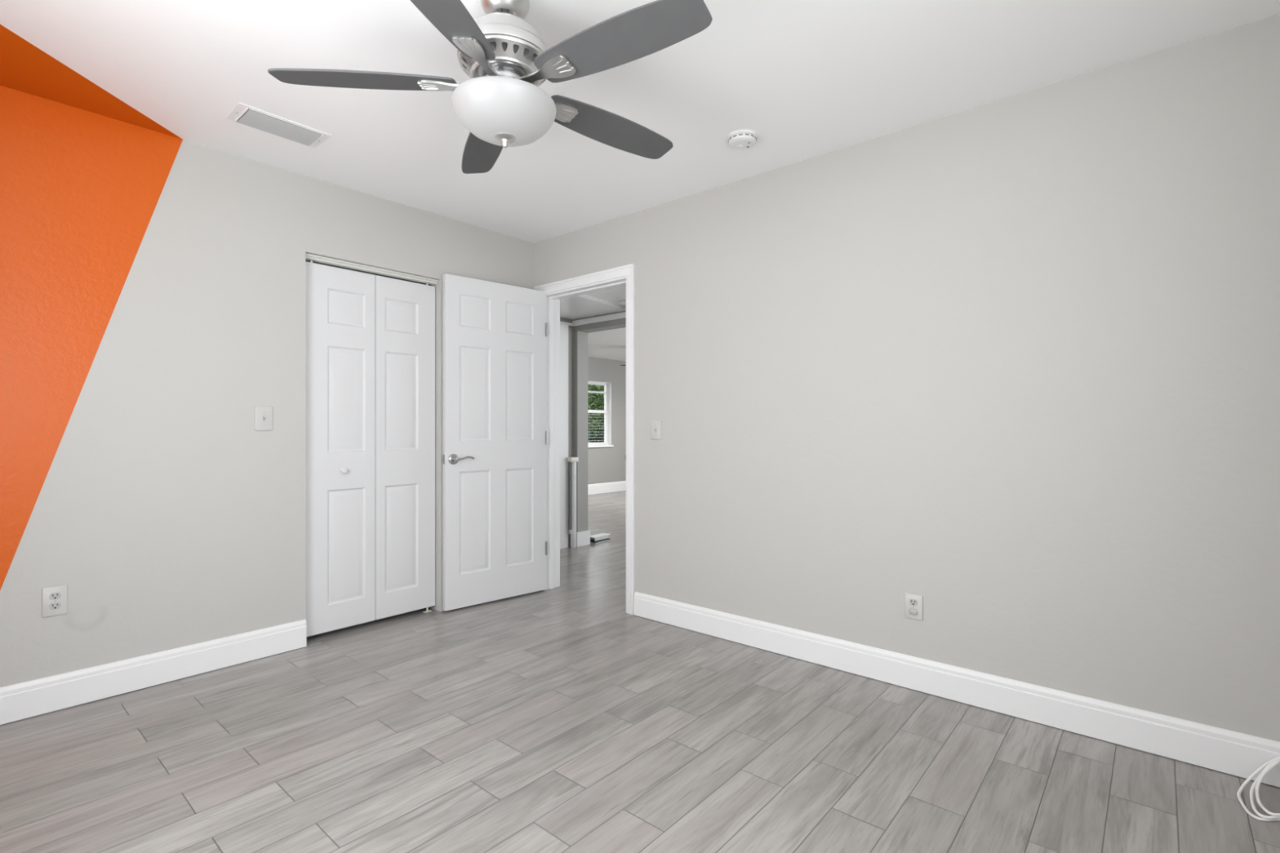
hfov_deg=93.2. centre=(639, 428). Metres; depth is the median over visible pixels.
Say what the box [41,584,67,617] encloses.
power outlet
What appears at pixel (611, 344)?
ceiling
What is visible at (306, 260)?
door track
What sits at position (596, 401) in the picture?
leafy tree
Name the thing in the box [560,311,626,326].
trim
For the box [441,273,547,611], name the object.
door
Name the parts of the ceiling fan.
blade, blade, blade, lamp shade, blade, blade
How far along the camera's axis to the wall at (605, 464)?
10.50 m
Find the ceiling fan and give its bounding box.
[267,0,712,173]
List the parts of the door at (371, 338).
panel, knob, panel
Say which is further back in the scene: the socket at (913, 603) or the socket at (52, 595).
the socket at (913, 603)
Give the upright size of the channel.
0.058 m
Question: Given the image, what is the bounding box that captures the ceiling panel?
[560,294,626,319]
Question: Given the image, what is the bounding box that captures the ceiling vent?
[225,102,331,147]
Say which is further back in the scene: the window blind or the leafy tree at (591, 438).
the leafy tree at (591, 438)
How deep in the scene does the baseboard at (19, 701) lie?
2.58 m
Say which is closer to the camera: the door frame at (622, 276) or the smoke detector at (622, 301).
the door frame at (622, 276)
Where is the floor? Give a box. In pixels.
[0,490,1279,852]
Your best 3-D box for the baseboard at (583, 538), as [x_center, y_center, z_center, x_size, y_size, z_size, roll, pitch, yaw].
[-0.610,1.044,5.785,0.210,0.136,0.170,0,0,41]
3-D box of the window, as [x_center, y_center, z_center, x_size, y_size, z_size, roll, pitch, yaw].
[-0.869,-0.233,10.100,0.160,1.110,1.086,0,0,41]
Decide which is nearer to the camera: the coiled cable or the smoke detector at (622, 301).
the coiled cable
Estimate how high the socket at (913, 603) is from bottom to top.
0.067 m
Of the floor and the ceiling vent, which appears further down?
the floor
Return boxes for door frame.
[533,263,635,614]
[560,324,568,549]
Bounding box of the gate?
[567,457,578,547]
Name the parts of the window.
sill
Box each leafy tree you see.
[587,384,604,442]
[587,423,604,442]
[590,384,604,436]
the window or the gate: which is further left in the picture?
the gate
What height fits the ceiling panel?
0.031 m
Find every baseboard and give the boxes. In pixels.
[0,619,306,724]
[576,529,590,546]
[587,480,626,494]
[633,591,1279,786]
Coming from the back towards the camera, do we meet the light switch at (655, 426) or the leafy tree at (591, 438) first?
the leafy tree at (591, 438)
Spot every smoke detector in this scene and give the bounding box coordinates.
[618,298,626,305]
[727,129,757,149]
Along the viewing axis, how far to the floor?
2.02 m
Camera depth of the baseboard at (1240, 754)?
2.35 m
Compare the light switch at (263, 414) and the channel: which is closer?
the light switch at (263, 414)
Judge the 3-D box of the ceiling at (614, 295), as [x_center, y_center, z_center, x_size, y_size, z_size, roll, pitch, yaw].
[0.121,-1.110,4.364,2.890,0.115,1.065,0,0,41]
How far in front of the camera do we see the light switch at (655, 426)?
3.49 m
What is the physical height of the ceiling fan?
0.449 m
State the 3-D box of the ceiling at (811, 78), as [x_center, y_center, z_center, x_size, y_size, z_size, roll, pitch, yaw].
[-0.576,-1.338,2.068,4.840,0.100,3.330,0,0,41]
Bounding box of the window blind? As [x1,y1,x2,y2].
[587,413,608,445]
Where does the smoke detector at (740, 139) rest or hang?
attached to the ceiling at (811, 78)
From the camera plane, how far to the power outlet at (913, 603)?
2.57 m
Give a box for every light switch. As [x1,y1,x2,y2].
[254,405,272,431]
[650,421,661,439]
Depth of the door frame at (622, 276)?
4.04 m
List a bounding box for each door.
[306,253,438,636]
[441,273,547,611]
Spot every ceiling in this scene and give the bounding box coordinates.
[0,0,1279,243]
[585,285,626,306]
[587,327,626,361]
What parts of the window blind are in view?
rail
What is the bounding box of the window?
[587,380,613,447]
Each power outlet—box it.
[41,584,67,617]
[904,592,923,620]
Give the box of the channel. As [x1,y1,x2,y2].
[590,533,610,543]
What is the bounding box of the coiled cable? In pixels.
[1236,755,1279,821]
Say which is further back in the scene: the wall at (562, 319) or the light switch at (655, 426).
the wall at (562, 319)
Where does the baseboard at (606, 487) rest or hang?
attached to the wall at (605, 464)
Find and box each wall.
[0,85,533,687]
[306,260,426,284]
[533,13,1279,742]
[560,317,573,546]
[587,356,626,484]
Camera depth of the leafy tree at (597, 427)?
21.70 m
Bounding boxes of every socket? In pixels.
[48,591,61,599]
[48,601,61,609]
[908,599,917,615]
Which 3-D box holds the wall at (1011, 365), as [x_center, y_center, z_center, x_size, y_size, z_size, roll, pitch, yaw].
[0.466,-0.088,3.275,4.830,2.400,0.140,0,0,41]
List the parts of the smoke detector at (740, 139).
mount plate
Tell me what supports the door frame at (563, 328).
attached to the wall at (562, 319)
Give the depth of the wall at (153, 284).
2.62 m
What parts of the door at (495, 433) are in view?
lever handle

